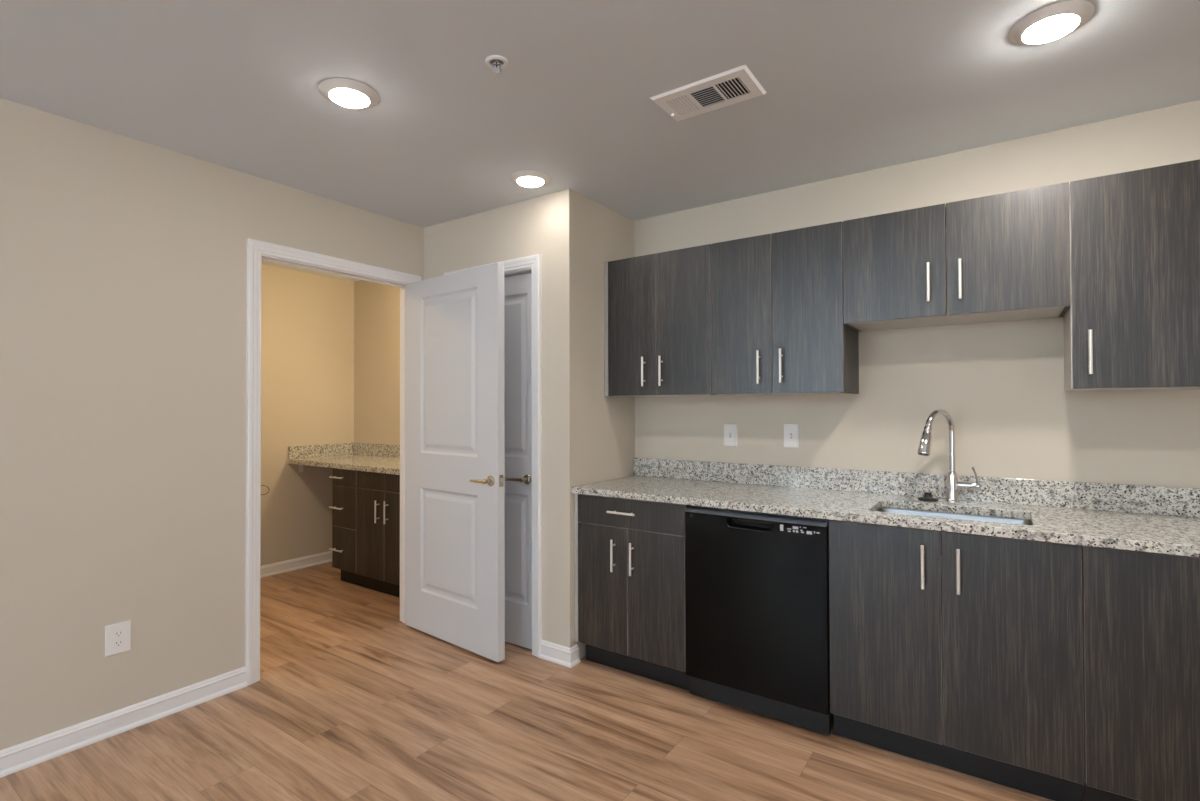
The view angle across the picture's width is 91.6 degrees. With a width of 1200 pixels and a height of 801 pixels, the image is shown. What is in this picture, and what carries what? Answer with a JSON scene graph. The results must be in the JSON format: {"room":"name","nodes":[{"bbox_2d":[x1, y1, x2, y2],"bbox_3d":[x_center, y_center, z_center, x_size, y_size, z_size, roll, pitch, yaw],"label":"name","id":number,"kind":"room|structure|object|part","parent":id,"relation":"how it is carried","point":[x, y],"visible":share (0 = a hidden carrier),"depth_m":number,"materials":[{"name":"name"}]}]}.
{"room":"kitchen","nodes":[
{"label":"kitchen","id":0,"kind":"room"},
{"bbox_2d":[0,98,423,749],"bbox_3d":[-2.949,0.116,1.052,0.100,2.440,6.359,-1,-1,35],"label":"wall","id":1,"kind":"structure","parent":0,"point":[123,259],"depth_m":2.39,"materials":[{"name":"paint"}]},
{"bbox_2d":[105,620,130,656],"bbox_3d":[-1.960,0.969,2.375,0.008,0.124,0.084,-1,-1,35],"label":"wall outlet","id":2,"kind":"object","parent":1,"relation":"attached to","point":[118,635],"visible":1,"depth_m":2.37,"materials":[{"name":"white plastic"}]},
{"bbox_2d":[113,630,123,637],"bbox_3d":[-1.958,0.949,2.374,0.002,0.027,0.034,-1,-1,35],"label":"receptacle","id":3,"kind":"object","parent":2,"relation":"attached to","point":[116,633],"depth_m":2.37,"materials":[{"name":"grey plastic"}]},
{"bbox_2d":[113,639,123,646],"bbox_3d":[-1.958,0.988,2.373,0.002,0.027,0.034,-1,-1,35],"label":"receptacle","id":4,"kind":"object","parent":2,"relation":"attached to","point":[116,642],"depth_m":2.37,"materials":[{"name":"grey plastic"}]},
{"bbox_2d":[0,666,247,777],"bbox_3d":[-3.189,1.287,0.578,0.024,0.088,5.322,-1,-1,35],"label":"baseboard","id":5,"kind":"structure","parent":1,"relation":"attached to","point":[21,756],"depth_m":2.35,"materials":[{"name":"paint"}]},
{"bbox_2d":[245,238,420,684],"bbox_3d":[-1.437,0.292,3.221,0.122,2.127,1.005,-1,-1,35],"label":"trim","id":6,"kind":"structure","parent":1,"relation":"attached to","point":[258,251],"depth_m":2.82,"materials":[{"name":"paint"}]},
{"bbox_2d":[405,263,506,661],"bbox_3d":[-0.833,0.316,3.260,0.856,2.040,0.159,-1,-1,39],"label":"door","id":7,"kind":"structure","parent":1,"relation":"in","point":[455,478],"depth_m":3.20,"materials":[{"name":"paint"}]},
{"bbox_3d":[-0.613,0.415,3.016,0.141,0.055,0.057,-1,-1,39],"label":"handle","id":8,"kind":"part","parent":7,"relation":"part of","materials":[{"name":"gold metal"}]},
{"bbox_3d":[-0.507,0.412,2.996,0.002,0.060,0.027,-1,-1,39],"label":"latch plate","id":9,"kind":"part","parent":7,"relation":"part of","materials":[{"name":"gold metal"}]},
{"bbox_2d":[260,264,353,565],"bbox_3d":[-2.976,0.150,4.146,0.100,2.440,2.820,-1,-1,35],"label":"wall","id":10,"kind":"structure","parent":0,"point":[307,319],"depth_m":4.81,"materials":[{"name":"paint"}]},
{"bbox_2d":[260,551,331,577],"bbox_3d":[-2.922,1.325,4.098,0.024,0.088,2.620,-1,-1,35],"label":"baseboard","id":11,"kind":"structure","parent":10,"relation":"attached to","point":[267,570],"depth_m":4.74,"materials":[{"name":"paint"}]},
{"bbox_2d":[424,189,581,658],"bbox_3d":[-0.641,0.135,3.383,1.249,2.440,0.100,-1,-1,35],"label":"wall","id":12,"kind":"structure","parent":0,"point":[549,225],"depth_m":3.06,"materials":[{"name":"paint"}]},
{"bbox_2d":[444,254,541,657],"bbox_3d":[-0.595,0.291,3.338,0.749,2.127,0.121,-1,-1,35],"label":"trim","id":13,"kind":"structure","parent":12,"relation":"attached to","point":[531,264],"depth_m":3.09,"materials":[{"name":"paint"}]},
{"bbox_2d":[504,273,531,648],"bbox_3d":[-0.606,0.329,3.321,0.609,2.040,0.102,-1,-1,35],"label":"door","id":14,"kind":"structure","parent":12,"relation":"in","point":[517,289],"depth_m":3.23,"materials":[{"name":"paint"}]},
{"bbox_3d":[-0.446,0.429,3.182,0.141,0.055,0.057,-1,-1,35],"label":"handle","id":15,"kind":"part","parent":14,"relation":"part of","materials":[{"name":"gold metal"}]},
{"bbox_2d":[539,640,579,667],"bbox_3d":[-0.210,1.306,3.034,0.212,0.088,0.080,-1,-1,35],"label":"baseboard","id":16,"kind":"structure","parent":12,"relation":"attached to","point":[549,651],"depth_m":3.00,"materials":[{"name":"paint"}]},
{"bbox_2d":[0,562,1053,800],"bbox_3d":[-1.508,1.376,0.508,6.630,0.100,7.120,-1,-1,35],"label":"floor","id":17,"kind":"structure","parent":0,"point":[350,701],"depth_m":2.30,"materials":[{"name":"brown wood"}]},
{"bbox_2d":[329,468,364,586],"bbox_3d":[-1.744,0.939,4.521,0.308,0.863,0.590,-1,-1,35],"label":"drawer unit","id":18,"kind":"object","parent":17,"relation":"on","point":[344,482],"visible":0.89,"depth_m":4.31,"materials":[{"name":"laminate"}]},
{"bbox_3d":[-1.885,1.097,4.313,0.304,0.310,0.019,-1,-1,35],"label":"drawer","id":19,"kind":"part","parent":18,"relation":"part of","materials":[{"name":"laminate"}]},
{"bbox_3d":[-1.886,0.787,4.317,0.304,0.301,0.019,-1,-1,35],"label":"drawer","id":20,"kind":"part","parent":18,"relation":"part of","materials":[{"name":"laminate"}]},
{"bbox_3d":[-1.886,0.570,4.319,0.304,0.125,0.019,-1,-1,35],"label":"drawer","id":21,"kind":"part","parent":18,"relation":"part of","materials":[{"name":"laminate"}]},
{"bbox_2d":[356,471,399,596],"bbox_3d":[-1.344,0.935,4.245,0.659,0.863,0.590,-1,-1,35],"label":"vanity cabinet","id":22,"kind":"object","parent":17,"relation":"on","point":[378,494],"visible":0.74,"depth_m":4.07,"materials":[{"name":"laminate"}]},
{"bbox_2d":[288,443,399,474],"bbox_3d":[-1.666,0.435,4.476,1.673,0.140,0.580,-1,-1,35],"label":"countertop","id":23,"kind":"structure","parent":22,"relation":"on","point":[378,458],"depth_m":4.77,"materials":[{"name":"stone"}]},
{"bbox_3d":[-1.622,0.940,4.133,0.325,0.618,0.019,-1,-1,35],"label":"door","id":24,"kind":"part","parent":22,"relation":"part of","materials":[{"name":"laminate"}]},
{"bbox_3d":[-1.549,0.771,4.051,0.011,0.156,0.036,-1,-1,35],"label":"handle","id":25,"kind":"part","parent":22,"relation":"part of","materials":[{"name":"silver metal"}]},
{"bbox_3d":[-1.487,0.565,4.043,0.655,0.122,0.019,-1,-1,35],"label":"false drawer","id":26,"kind":"part","parent":22,"relation":"part of","materials":[{"name":"laminate"}]},
{"bbox_3d":[-1.465,0.766,3.993,0.011,0.156,0.036,-1,-1,35],"label":"handle","id":27,"kind":"part","parent":22,"relation":"part of","materials":[{"name":"silver metal"}]},
{"bbox_3d":[-1.351,0.937,3.946,0.326,0.618,0.019,-1,-1,35],"label":"door","id":28,"kind":"part","parent":22,"relation":"part of","materials":[{"name":"laminate"}]},
{"bbox_2d":[574,493,690,690],"bbox_3d":[0.289,0.914,3.058,0.631,0.870,0.646,-1,-1,35],"label":"base cabinet","id":29,"kind":"object","parent":17,"relation":"on","point":[630,578],"visible":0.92,"depth_m":2.81,"materials":[{"name":"laminate"}]},
{"bbox_3d":[0.015,0.928,2.910,0.296,0.610,0.019,-1,-1,35],"label":"door","id":30,"kind":"part","parent":29,"relation":"part of","materials":[{"name":"laminate"}]},
{"bbox_3d":[0.062,0.755,2.846,0.011,0.156,0.036,-1,-1,35],"label":"handle","id":31,"kind":"part","parent":29,"relation":"part of","materials":[{"name":"silver metal"}]},
{"bbox_3d":[0.104,0.544,2.819,0.156,0.011,0.036,-1,-1,35],"label":"handle","id":32,"kind":"part","parent":29,"relation":"part of","materials":[{"name":"silver metal"}]},
{"bbox_3d":[0.149,0.756,2.786,0.011,0.156,0.036,-1,-1,35],"label":"handle","id":33,"kind":"part","parent":29,"relation":"part of","materials":[{"name":"silver metal"}]},
{"bbox_3d":[0.140,0.548,2.827,0.603,0.140,0.019,-1,-1,35],"label":"drawer","id":34,"kind":"part","parent":29,"relation":"part of","materials":[{"name":"laminate"}]},
{"bbox_3d":[0.264,0.926,2.738,0.304,0.610,0.019,-1,-1,35],"label":"door","id":35,"kind":"part","parent":29,"relation":"part of","materials":[{"name":"laminate"}]},
{"bbox_2d":[572,457,1199,557],"bbox_3d":[1.068,0.398,2.535,2.518,0.138,0.628,-1,-1,35],"label":"countertop","id":36,"kind":"structure","parent":29,"relation":"on","point":[1142,518],"depth_m":2.40,"materials":[{"name":"stone"}]},
{"bbox_2d":[917,492,938,501],"bbox_3d":[1.424,0.415,2.533,0.080,0.035,0.080,-1,-1,35],"label":"stopper","id":37,"kind":"object","parent":36,"relation":"on","point":[927,496],"visible":1,"depth_m":2.52,"materials":[{"name":"black plastic"}]},
{"bbox_2d":[917,409,980,501],"bbox_3d":[1.447,0.233,2.457,0.298,0.397,0.110,0,-1,-13],"label":"faucet","id":38,"kind":"object","parent":36,"relation":"on","point":[924,448],"visible":1,"depth_m":2.47,"materials":[{"name":"silver metal"}]},
{"bbox_3d":[1.433,0.171,2.458,0.197,0.272,0.024,0,-1,-30],"label":"spout","id":39,"kind":"part","parent":38,"relation":"part of","materials":[{"name":"silver metal"}]},
{"bbox_3d":[1.558,0.359,2.465,0.084,0.037,0.037,-1,-1,35],"label":"handle","id":40,"kind":"part","parent":38,"relation":"part of","materials":[{"name":"silver metal"}]},
{"bbox_3d":[1.574,0.313,2.448,0.029,0.070,0.011,0,-1,4],"label":"lever","id":41,"kind":"part","parent":38,"relation":"part of","materials":[{"name":"silver metal"}]},
{"bbox_2d":[877,507,1031,577],"bbox_3d":[1.357,0.564,2.271,0.581,0.199,0.381,-1,-1,35],"label":"sink","id":42,"kind":"object","parent":36,"relation":"in","point":[883,509],"visible":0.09,"depth_m":2.39,"materials":[{"name":"silver metal"}]},
{"bbox_2d":[685,505,833,734],"bbox_3d":[0.804,0.912,2.699,0.612,0.864,0.594,-1,-1,35],"label":"dishwasher","id":43,"kind":"object","parent":17,"relation":"on","point":[758,636],"visible":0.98,"depth_m":2.44,"materials":[{"name":"black plastic"}]},
{"bbox_3d":[0.652,0.492,2.485,0.612,0.016,0.051,-1,-1,35],"label":"rail","id":44,"kind":"part","parent":43,"relation":"part of","materials":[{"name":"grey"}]},
{"bbox_3d":[0.663,1.284,2.490,0.608,0.092,0.017,-1,-1,35],"label":"toe panel","id":45,"kind":"part","parent":43,"relation":"part of","materials":[{"name":"black"}]},
{"bbox_2d":[829,520,1083,800],"bbox_3d":[1.379,0.903,2.305,0.773,0.870,0.646,-1,-1,35],"label":"base cabinet","id":46,"kind":"object","parent":17,"relation":"on","point":[976,669],"visible":0.96,"depth_m":2.04,"materials":[{"name":"laminate"}]},
{"bbox_3d":[1.062,0.846,2.188,0.381,0.754,0.019,-1,-1,35],"label":"door","id":47,"kind":"part","parent":46,"relation":"part of","materials":[{"name":"laminate"}]},
{"bbox_3d":[1.157,0.595,2.091,0.011,0.156,0.036,-1,-1,35],"label":"handle","id":48,"kind":"part","parent":46,"relation":"part of","materials":[{"name":"silver metal"}]},
{"bbox_3d":[1.247,0.593,2.029,0.011,0.156,0.036,-1,-1,35],"label":"handle","id":49,"kind":"part","parent":46,"relation":"part of","materials":[{"name":"silver metal"}]},
{"bbox_3d":[1.380,0.842,1.968,0.385,0.754,0.019,-1,-1,35],"label":"door","id":50,"kind":"part","parent":46,"relation":"part of","materials":[{"name":"laminate"}]},
{"bbox_2d":[1082,546,1199,800],"bbox_3d":[1.891,0.897,1.952,0.469,0.870,0.646,-1,-1,35],"label":"base cabinet","id":51,"kind":"object","parent":17,"relation":"on","point":[1141,610],"visible":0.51,"depth_m":1.77,"materials":[{"name":"laminate"}]},
{"bbox_2d":[0,0,1199,281],"bbox_3d":[-1.515,-1.164,0.536,6.630,0.100,7.120,-1,-1,35],"label":"ceiling","id":52,"kind":"structure","parent":0,"point":[851,86],"depth_m":2.03,"materials":[{"name":"paint"}]},
{"bbox_2d":[319,78,378,108],"bbox_3d":[-0.897,-1.083,2.090,0.200,0.030,0.200,-1,-1,35],"label":"recessed light","id":53,"kind":"object","parent":52,"relation":"in","point":[348,93],"visible":1,"depth_m":2.05,"materials":[{"name":"white plastic"}]},
{"bbox_2d":[486,55,507,72],"bbox_3d":[-0.335,-1.087,1.896,0.072,0.029,0.072,-1,-1,35],"label":"sprinkler","id":54,"kind":"object","parent":52,"relation":"attached to","point":[496,62],"visible":1,"depth_m":1.89,"materials":[{"name":"white plastic"}]},
{"bbox_2d":[490,59,503,65],"bbox_3d":[-0.335,-1.101,1.897,0.045,0.001,0.046,-1,-1,35],"label":"cup","id":55,"kind":"object","parent":54,"relation":"on","point":[492,61],"depth_m":1.90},
{"bbox_2d":[510,170,550,186],"bbox_3d":[-0.342,-1.076,2.867,0.200,0.030,0.200,-1,-1,35],"label":"recessed light","id":56,"kind":"object","parent":52,"relation":"in","point":[526,178],"visible":1,"depth_m":2.82,"materials":[{"name":"white plastic"}]},
{"bbox_2d":[650,64,766,121],"bbox_3d":[0.389,-1.092,2.105,0.361,0.018,0.210,-1,-1,35],"label":"ceiling vent","id":57,"kind":"object","parent":52,"relation":"in","point":[738,81],"visible":1,"depth_m":2.09,"materials":[{"name":"white metal"}]},
{"bbox_2d":[1009,0,1094,44],"bbox_3d":[1.324,-1.093,1.716,0.200,0.030,0.200,-1,-1,35],"label":"recessed light","id":58,"kind":"object","parent":52,"relation":"in","point":[1055,21],"visible":1,"depth_m":1.68,"materials":[{"name":"white plastic"}]},
{"bbox_2d":[581,195,634,657],"bbox_3d":[0.014,0.133,3.320,0.100,2.440,0.541,-1,-1,35],"label":"wall","id":59,"kind":"structure","parent":0,"point":[607,422],"depth_m":3.21,"materials":[{"name":"paint"}]},
{"bbox_2d":[354,100,1199,487],"bbox_3d":[0.519,0.132,3.373,6.530,2.440,0.120,-1,-1,35],"label":"wall","id":60,"kind":"structure","parent":0,"point":[1000,384],"depth_m":2.61,"materials":[{"name":"paint"}]},
{"bbox_2d":[353,443,399,457],"bbox_3d":[-1.498,0.417,4.701,1.653,0.100,0.020,-1,-1,35],"label":"backsplash","id":61,"kind":"structure","parent":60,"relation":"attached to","point":[386,450],"depth_m":4.96,"materials":[{"name":"stone"}]},
{"bbox_2d":[604,244,731,396],"bbox_3d":[0.368,-0.399,3.187,0.638,0.749,0.365,-1,-1,35],"label":"upper cabinet","id":62,"kind":"object","parent":60,"relation":"attached to","point":[657,306],"visible":0.96,"depth_m":3.05,"materials":[{"name":"grey wood"}]},
{"bbox_3d":[0.174,-0.399,3.154,0.302,0.745,0.019,-1,-1,35],"label":"door","id":63,"kind":"part","parent":62,"relation":"part of","materials":[{"name":"laminate"}]},
{"bbox_3d":[0.229,-0.152,3.081,0.011,0.156,0.036,-1,-1,35],"label":"handle","id":64,"kind":"part","parent":62,"relation":"part of","materials":[{"name":"silver metal"}]},
{"bbox_3d":[0.314,-0.153,3.022,0.011,0.156,0.036,-1,-1,35],"label":"handle","id":65,"kind":"part","parent":62,"relation":"part of","materials":[{"name":"silver metal"}]},
{"bbox_3d":[0.426,-0.402,2.980,0.303,0.745,0.019,-1,-1,35],"label":"door","id":66,"kind":"part","parent":62,"relation":"part of","materials":[{"name":"laminate"}]},
{"bbox_2d":[724,424,736,446],"bbox_3d":[0.705,0.188,3.162,0.075,0.121,0.016,-1,-1,35],"label":"wall switch","id":67,"kind":"object","parent":60,"relation":"attached to","point":[730,430],"visible":1,"depth_m":3.16,"materials":[{"name":"white plastic"}]},
{"bbox_2d":[711,221,858,395],"bbox_3d":[0.885,-0.405,2.830,0.616,0.749,0.365,-1,-1,35],"label":"upper cabinet","id":68,"kind":"object","parent":60,"relation":"attached to","point":[778,327],"visible":0.97,"depth_m":2.69,"materials":[{"name":"grey wood"}]},
{"bbox_3d":[0.678,-0.404,2.806,0.299,0.745,0.019,-1,-1,35],"label":"door","id":69,"kind":"part","parent":68,"relation":"part of","materials":[{"name":"laminate"}]},
{"bbox_3d":[0.740,-0.156,2.727,0.011,0.156,0.036,-1,-1,35],"label":"handle","id":70,"kind":"part","parent":68,"relation":"part of","materials":[{"name":"silver metal"}]},
{"bbox_3d":[0.827,-0.159,2.668,0.011,0.156,0.036,-1,-1,35],"label":"handle","id":71,"kind":"part","parent":68,"relation":"part of","materials":[{"name":"silver metal"}]},
{"bbox_3d":[0.932,-0.407,2.631,0.309,0.745,0.019,-1,-1,35],"label":"door","id":72,"kind":"part","parent":68,"relation":"part of","materials":[{"name":"laminate"}]},
{"bbox_3d":[1.148,-0.407,2.682,0.016,0.749,0.309,-1,-1,35],"label":"panel","id":73,"kind":"part","parent":68,"relation":"part of","materials":[{"name":"laminate"}]},
{"bbox_2d":[784,424,798,447],"bbox_3d":[0.973,0.181,2.976,0.075,0.121,0.016,-1,-1,35],"label":"wall switch","id":74,"kind":"object","parent":60,"relation":"attached to","point":[791,431],"visible":1,"depth_m":2.98,"materials":[{"name":"white plastic"}]},
{"bbox_2d":[633,457,1199,517],"bbox_3d":[1.240,0.384,2.785,2.518,0.105,0.020,-1,-1,35],"label":"backsplash","id":75,"kind":"structure","parent":60,"relation":"attached to","point":[1159,500],"depth_m":2.58,"materials":[{"name":"stone"}]},
{"bbox_2d":[843,182,1069,330],"bbox_3d":[1.456,-0.560,2.437,0.771,0.449,0.365,-1,-1,35],"label":"upper cabinet","id":76,"kind":"object","parent":60,"relation":"attached to","point":[1004,256],"visible":1,"depth_m":2.29,"materials":[{"name":"grey wood"}]},
{"bbox_3d":[1.161,-0.557,2.674,0.016,0.449,0.309,-1,-1,35],"label":"panel","id":77,"kind":"part","parent":76,"relation":"part of","materials":[{"name":"laminate"}]},
{"bbox_3d":[1.220,-0.560,2.433,0.382,0.445,0.019,-1,-1,35],"label":"door","id":78,"kind":"part","parent":76,"relation":"part of","materials":[{"name":"laminate"}]},
{"bbox_3d":[1.314,-0.473,2.334,0.011,0.156,0.036,-1,-1,35],"label":"handle","id":79,"kind":"part","parent":76,"relation":"part of","materials":[{"name":"silver metal"}]},
{"bbox_3d":[1.403,-0.473,2.273,0.011,0.156,0.036,-1,-1,35],"label":"handle","id":80,"kind":"part","parent":76,"relation":"part of","materials":[{"name":"silver metal"}]},
{"bbox_3d":[1.537,-0.563,2.214,0.381,0.445,0.019,-1,-1,35],"label":"door","id":81,"kind":"part","parent":76,"relation":"part of","materials":[{"name":"laminate"}]},
{"bbox_3d":[1.782,-0.564,2.245,0.016,0.449,0.309,-1,-1,35],"label":"panel","id":82,"kind":"part","parent":76,"relation":"part of","materials":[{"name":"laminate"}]},
{"bbox_2d":[1063,159,1199,390],"bbox_3d":[1.967,-0.416,2.082,0.469,0.749,0.365,-1,-1,35],"label":"upper cabinet","id":83,"kind":"object","parent":60,"relation":"attached to","point":[1131,321],"visible":0.97,"depth_m":2.00,"materials":[{"name":"grey wood"}]},
{"bbox_3d":[1.797,-0.414,2.234,0.016,0.749,0.309,-1,-1,35],"label":"panel","id":84,"kind":"part","parent":83,"relation":"part of","materials":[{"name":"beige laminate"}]},
{"bbox_3d":[1.722,-0.170,2.050,0.011,0.156,0.036,-1,-1,35],"label":"handle","id":85,"kind":"part","parent":83,"relation":"part of","materials":[{"name":"silver metal"}]}
]}

